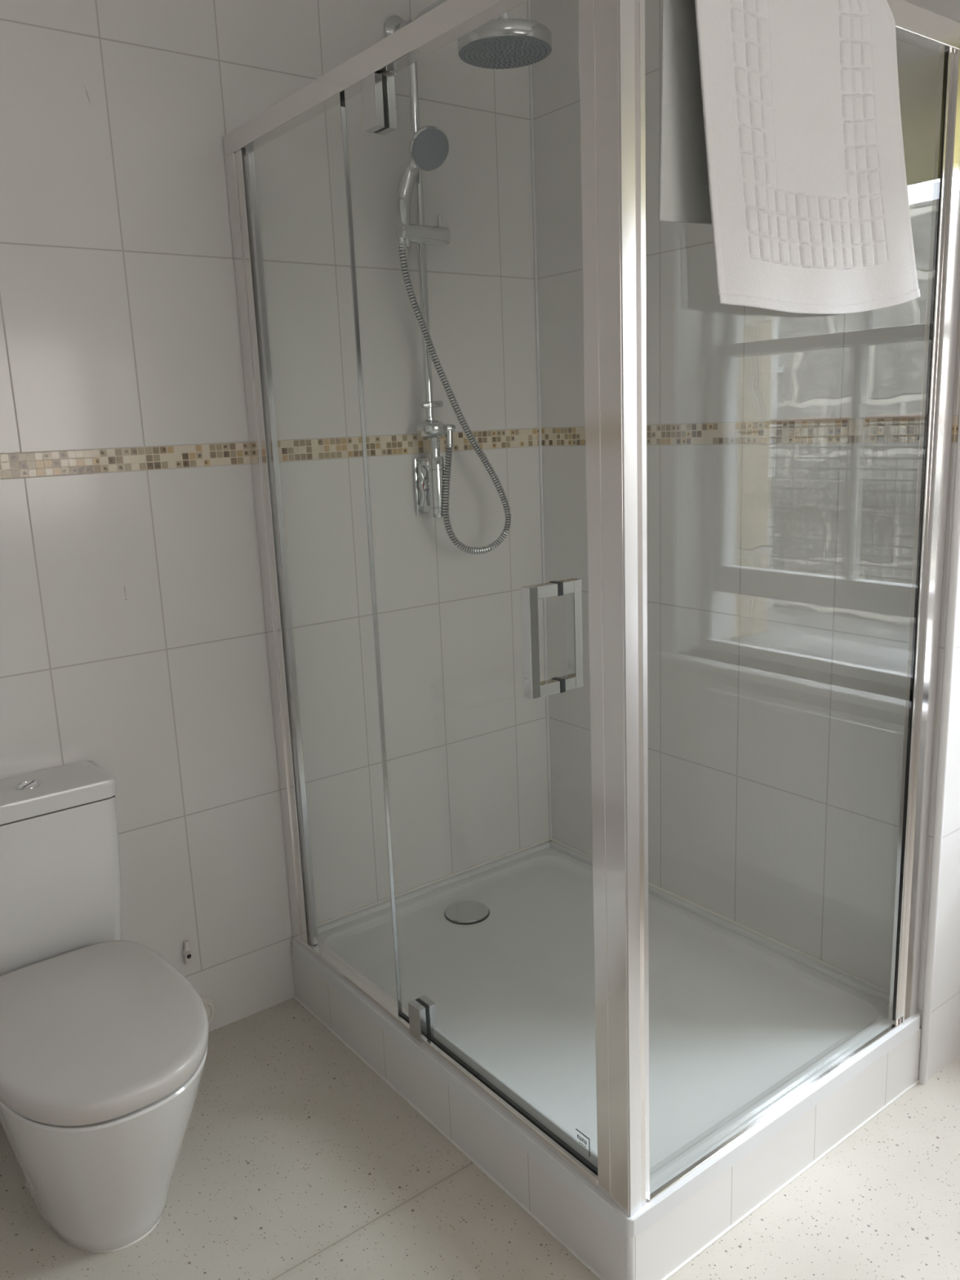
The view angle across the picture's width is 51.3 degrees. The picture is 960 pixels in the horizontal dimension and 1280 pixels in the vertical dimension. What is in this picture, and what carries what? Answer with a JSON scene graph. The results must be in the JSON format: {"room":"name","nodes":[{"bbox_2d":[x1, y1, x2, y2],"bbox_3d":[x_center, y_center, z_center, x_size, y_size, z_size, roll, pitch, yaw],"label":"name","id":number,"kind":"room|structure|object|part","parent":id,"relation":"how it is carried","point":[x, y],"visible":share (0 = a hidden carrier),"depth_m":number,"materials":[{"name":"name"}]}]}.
{"room":"bathroom","nodes":[
{"label":"bathroom","id":0,"kind":"room"},
{"bbox_2d":[0,0,549,1032],"bbox_3d":[-0.948,-0.283,2.088,2.733,2.620,0.120,-11,15,-36],"label":"wall","id":1,"kind":"structure","parent":0,"point":[133,638],"depth_m":2.33,"materials":[{"name":"white tile"}]},
{"bbox_2d":[182,940,191,964],"bbox_3d":[-0.696,0.746,2.380,0.018,0.058,0.028,-11,15,-36],"label":"pipe stub","id":2,"kind":"object","parent":1,"relation":"attached to","point":[186,953],"visible":1,"depth_m":2.38,"materials":[{"name":"white metal"}]},
{"bbox_2d":[200,995,216,1024],"bbox_3d":[-0.683,0.910,2.431,0.086,0.086,0.013,-11,15,-36],"label":"pipe cover","id":3,"kind":"object","parent":1,"relation":"attached to","point":[210,1006],"visible":0.35,"depth_m":2.44,"materials":[{"name":"white plastic"}]},
{"bbox_2d":[0,428,538,479],"bbox_3d":[-0.875,-0.362,2.053,2.633,0.048,0.001,-11,15,-36],"label":"trim","id":4,"kind":"structure","parent":1,"relation":"attached to","point":[13,465],"depth_m":2.26,"materials":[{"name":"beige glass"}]},
{"bbox_2d":[413,400,455,517],"bbox_3d":[-0.116,-0.462,2.558,0.099,0.290,0.100,-11,15,-36],"label":"shower valve","id":5,"kind":"object","parent":1,"relation":"attached to","point":[428,472],"visible":0.96,"depth_m":2.54,"materials":[{"name":"silver metal"}]},
{"bbox_3d":[-0.135,-0.404,2.611,0.084,0.143,0.012,-11,15,-36],"label":"wall plate","id":6,"kind":"part","parent":5,"relation":"part of","materials":[{"name":"silver metal"}]},
{"bbox_3d":[-0.150,-0.396,2.565,0.016,0.107,0.019,-11,15,-36],"label":"lever","id":7,"kind":"part","parent":5,"relation":"part of","materials":[{"name":"silver metal"}]},
{"bbox_3d":[-0.123,-0.578,2.517,0.058,0.047,0.028,-11,15,-36],"label":"diverter handle","id":8,"kind":"part","parent":5,"relation":"part of","materials":[{"name":"silver metal"}]},
{"bbox_2d":[384,0,551,401],"bbox_3d":[-0.030,-1.005,2.267,0.196,0.891,0.502,-11,15,-36],"label":"shower","id":9,"kind":"object","parent":5,"relation":"attached to","point":[505,42],"visible":0.94,"depth_m":2.17,"materials":[{"name":"silver metal"}]},
{"bbox_3d":[-0.098,-1.019,2.436,0.012,0.030,0.012,-11,15,-36],"label":"clamp lever","id":10,"kind":"part","parent":9,"relation":"part of","materials":[{"name":"silver metal"}]},
{"bbox_2d":[395,125,511,554],"bbox_3d":[-0.045,-0.704,2.476,0.291,1.002,0.118,-11,15,-36],"label":"shower","id":11,"kind":"object","parent":9,"relation":"attached to","point":[428,147],"visible":1,"depth_m":2.40,"materials":[{"name":"silver metal"}]},
{"bbox_3d":[-0.160,-1.041,2.359,0.079,0.216,0.046,0,13,10],"label":"handle","id":12,"kind":"part","parent":11,"relation":"part of","materials":[{"name":"silver metal"}]},
{"bbox_2d":[293,995,604,1279],"bbox_3d":[-0.117,1.015,2.129,0.005,0.004,1.205,-11,15,-36],"label":"trim","id":13,"kind":"structure","parent":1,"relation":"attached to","point":[378,1073],"depth_m":2.02,"materials":[{"name":"white plastic"}]},
{"bbox_2d":[291,951,625,1279],"bbox_3d":[-0.114,0.951,2.127,0.020,0.129,1.192,-11,15,-36],"label":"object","id":14,"kind":"structure","parent":1,"relation":"attached to","point":[596,1241],"depth_m":1.98,"materials":[{"name":"white tile"}]},
{"bbox_2d":[291,838,919,1237],"bbox_3d":[0.232,0.794,2.358,0.892,0.052,1.207,-11,15,-36],"label":"shower tray","id":15,"kind":"object","parent":14,"relation":"on","point":[742,1019],"visible":0.91,"depth_m":2.23,"materials":[{"name":"white ceramic"}]},
{"bbox_2d":[222,0,959,1217],"bbox_3d":[0.175,-0.144,2.142,0.929,1.911,1.197,-11,15,-36],"label":"shower enclosure","id":16,"kind":"object","parent":15,"relation":"on","point":[611,33],"visible":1,"depth_m":1.63,"materials":[{"name":"silver metal"}]},
{"bbox_3d":[-0.192,-0.987,1.727,0.034,0.042,1.150,-11,15,-36],"label":"rail","id":17,"kind":"part","parent":16,"relation":"part of","materials":[{"name":"silver metal"}]},
{"bbox_3d":[-0.115,0.842,2.123,0.033,0.018,1.075,-11,15,-36],"label":"rail","id":18,"kind":"part","parent":16,"relation":"part of","materials":[{"name":"silver metal"}]},
{"bbox_3d":[0.095,0.001,1.548,0.059,0.174,0.020,-11,15,-36],"label":"handle","id":19,"kind":"part","parent":16,"relation":"part of","materials":[{"name":"silver metal"}]},
{"bbox_2d":[549,581,563,595],"bbox_3d":[0.118,-0.080,1.552,0.010,0.020,0.022,-11,15,-36],"label":"washer","id":20,"kind":"object","parent":16,"relation":"in","point":[557,587],"depth_m":1.54,"materials":[{"name":"silver metal"}]},
{"bbox_2d":[551,676,565,693],"bbox_3d":[0.124,0.071,1.585,0.010,0.020,0.022,-11,15,-36],"label":"washer","id":21,"kind":"object","parent":16,"relation":"in","point":[559,683],"depth_m":1.57,"materials":[{"name":"silver metal"}]},
{"bbox_3d":[0.141,-0.008,1.582,0.041,0.174,0.020,-11,15,-36],"label":"handle","id":22,"kind":"part","parent":16,"relation":"part of","materials":[{"name":"silver metal"}]},
{"bbox_3d":[0.199,0.005,1.474,0.040,1.903,0.075,-11,15,-36],"label":"corner post","id":23,"kind":"part","parent":16,"relation":"part of","materials":[{"name":"silver metal"}]},
{"bbox_3d":[0.220,0.008,1.458,0.052,1.903,0.030,-11,15,-36],"label":"post","id":24,"kind":"part","parent":16,"relation":"part of","materials":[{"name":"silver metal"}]},
{"bbox_3d":[0.585,0.871,1.893,0.772,0.004,0.010,-11,15,-36],"label":"rail","id":25,"kind":"part","parent":16,"relation":"part of","materials":[{"name":"silver metal"}]},
{"bbox_2d":[657,0,919,314],"bbox_3d":[0.492,-0.753,1.523,0.568,0.495,0.081,-11,15,-36],"label":"towel","id":26,"kind":"object","parent":16,"relation":"hanging from","point":[780,133],"visible":1,"depth_m":1.47,"materials":[{"name":"white fabric"}]},
{"bbox_3d":[0.529,-0.979,1.516,0.834,0.042,0.034,-11,15,-36],"label":"rail","id":27,"kind":"part","parent":16,"relation":"part of","materials":[{"name":"silver metal"}]},
{"bbox_2d":[0,997,959,1279],"bbox_3d":[0.328,1.231,1.302,3.350,0.100,3.300,-11,15,-36],"label":"floor","id":28,"kind":"structure","parent":0,"point":[296,1160],"depth_m":1.89,"materials":[{"name":"tile"}]},
{"bbox_2d":[0,760,208,1252],"bbox_3d":[-0.758,0.707,1.886,0.374,0.759,0.710,-11,15,-36],"label":"toilet","id":29,"kind":"object","parent":28,"relation":"on","point":[104,1041],"visible":1,"depth_m":1.80,"materials":[{"name":"white ceramic"}]},
{"bbox_3d":[-0.938,0.320,2.024,0.360,0.040,0.164,-11,15,-36],"label":"cistern lid","id":30,"kind":"part","parent":29,"relation":"part of","materials":[{"name":"white ceramic"}]},
{"bbox_3d":[-0.706,0.698,1.814,0.374,0.041,0.537,-11,15,-36],"label":"seat lid","id":31,"kind":"part","parent":29,"relation":"part of","materials":[{"name":"grey plastic"}]},
{"bbox_2d":[625,1236,635,1279],"bbox_3d":[0.249,1.039,1.658,0.018,0.129,0.018,-11,15,-36],"label":"trim","id":32,"kind":"structure","parent":28,"relation":"on","point":[629,1242],"depth_m":1.65,"materials":[{"name":"white plastic"}]},
{"bbox_2d":[530,0,959,1075],"bbox_3d":[0.830,-0.479,2.656,0.817,2.620,1.335,-11,15,-36],"label":"wall","id":33,"kind":"structure","parent":0,"point":[780,575],"depth_m":2.32,"materials":[{"name":"white tile"}]},
{"bbox_2d":[527,0,551,839],"bbox_3d":[0.170,-0.579,2.821,0.009,2.443,0.009,-11,15,-36],"label":"trim","id":34,"kind":"structure","parent":33,"relation":"attached to","point":[531,86],"depth_m":2.80,"materials":[{"name":"white plastic"}]},
{"bbox_2d":[541,416,958,445],"bbox_3d":[0.535,-0.485,2.356,0.001,0.048,1.204,-11,15,-36],"label":"trim","id":35,"kind":"structure","parent":33,"relation":"attached to","point":[907,429],"depth_m":2.20,"materials":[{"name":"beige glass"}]},
{"bbox_2d":[918,408,959,1084],"bbox_3d":[0.912,-0.317,1.898,0.017,2.620,0.017,-11,15,-36],"label":"trim","id":36,"kind":"structure","parent":33,"relation":"attached to","point":[955,544],"depth_m":2.02,"materials":[{"name":"white plastic"}]},
{"bbox_2d":[927,565,959,1080],"bbox_3d":[1.101,-0.354,2.034,0.457,2.620,0.003,-11,15,-36],"label":"wall","id":37,"kind":"structure","parent":0,"point":[944,1032],"depth_m":2.13,"materials":[{"name":"white paint"}]},
{"bbox_2d":[635,1026,921,1279],"bbox_3d":[0.599,0.968,1.918,0.877,0.129,0.020,-11,15,-36],"label":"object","id":38,"kind":"structure","parent":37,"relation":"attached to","point":[660,1248],"depth_m":1.86,"materials":[{"name":"white tile"}]},
{"bbox_2d":[661,1079,919,1279],"bbox_3d":[0.604,1.031,1.919,0.890,0.004,0.005,-11,15,-36],"label":"trim","id":39,"kind":"structure","parent":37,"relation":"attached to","point":[917,1082],"depth_m":1.90,"materials":[{"name":"white plastic"}]}
]}

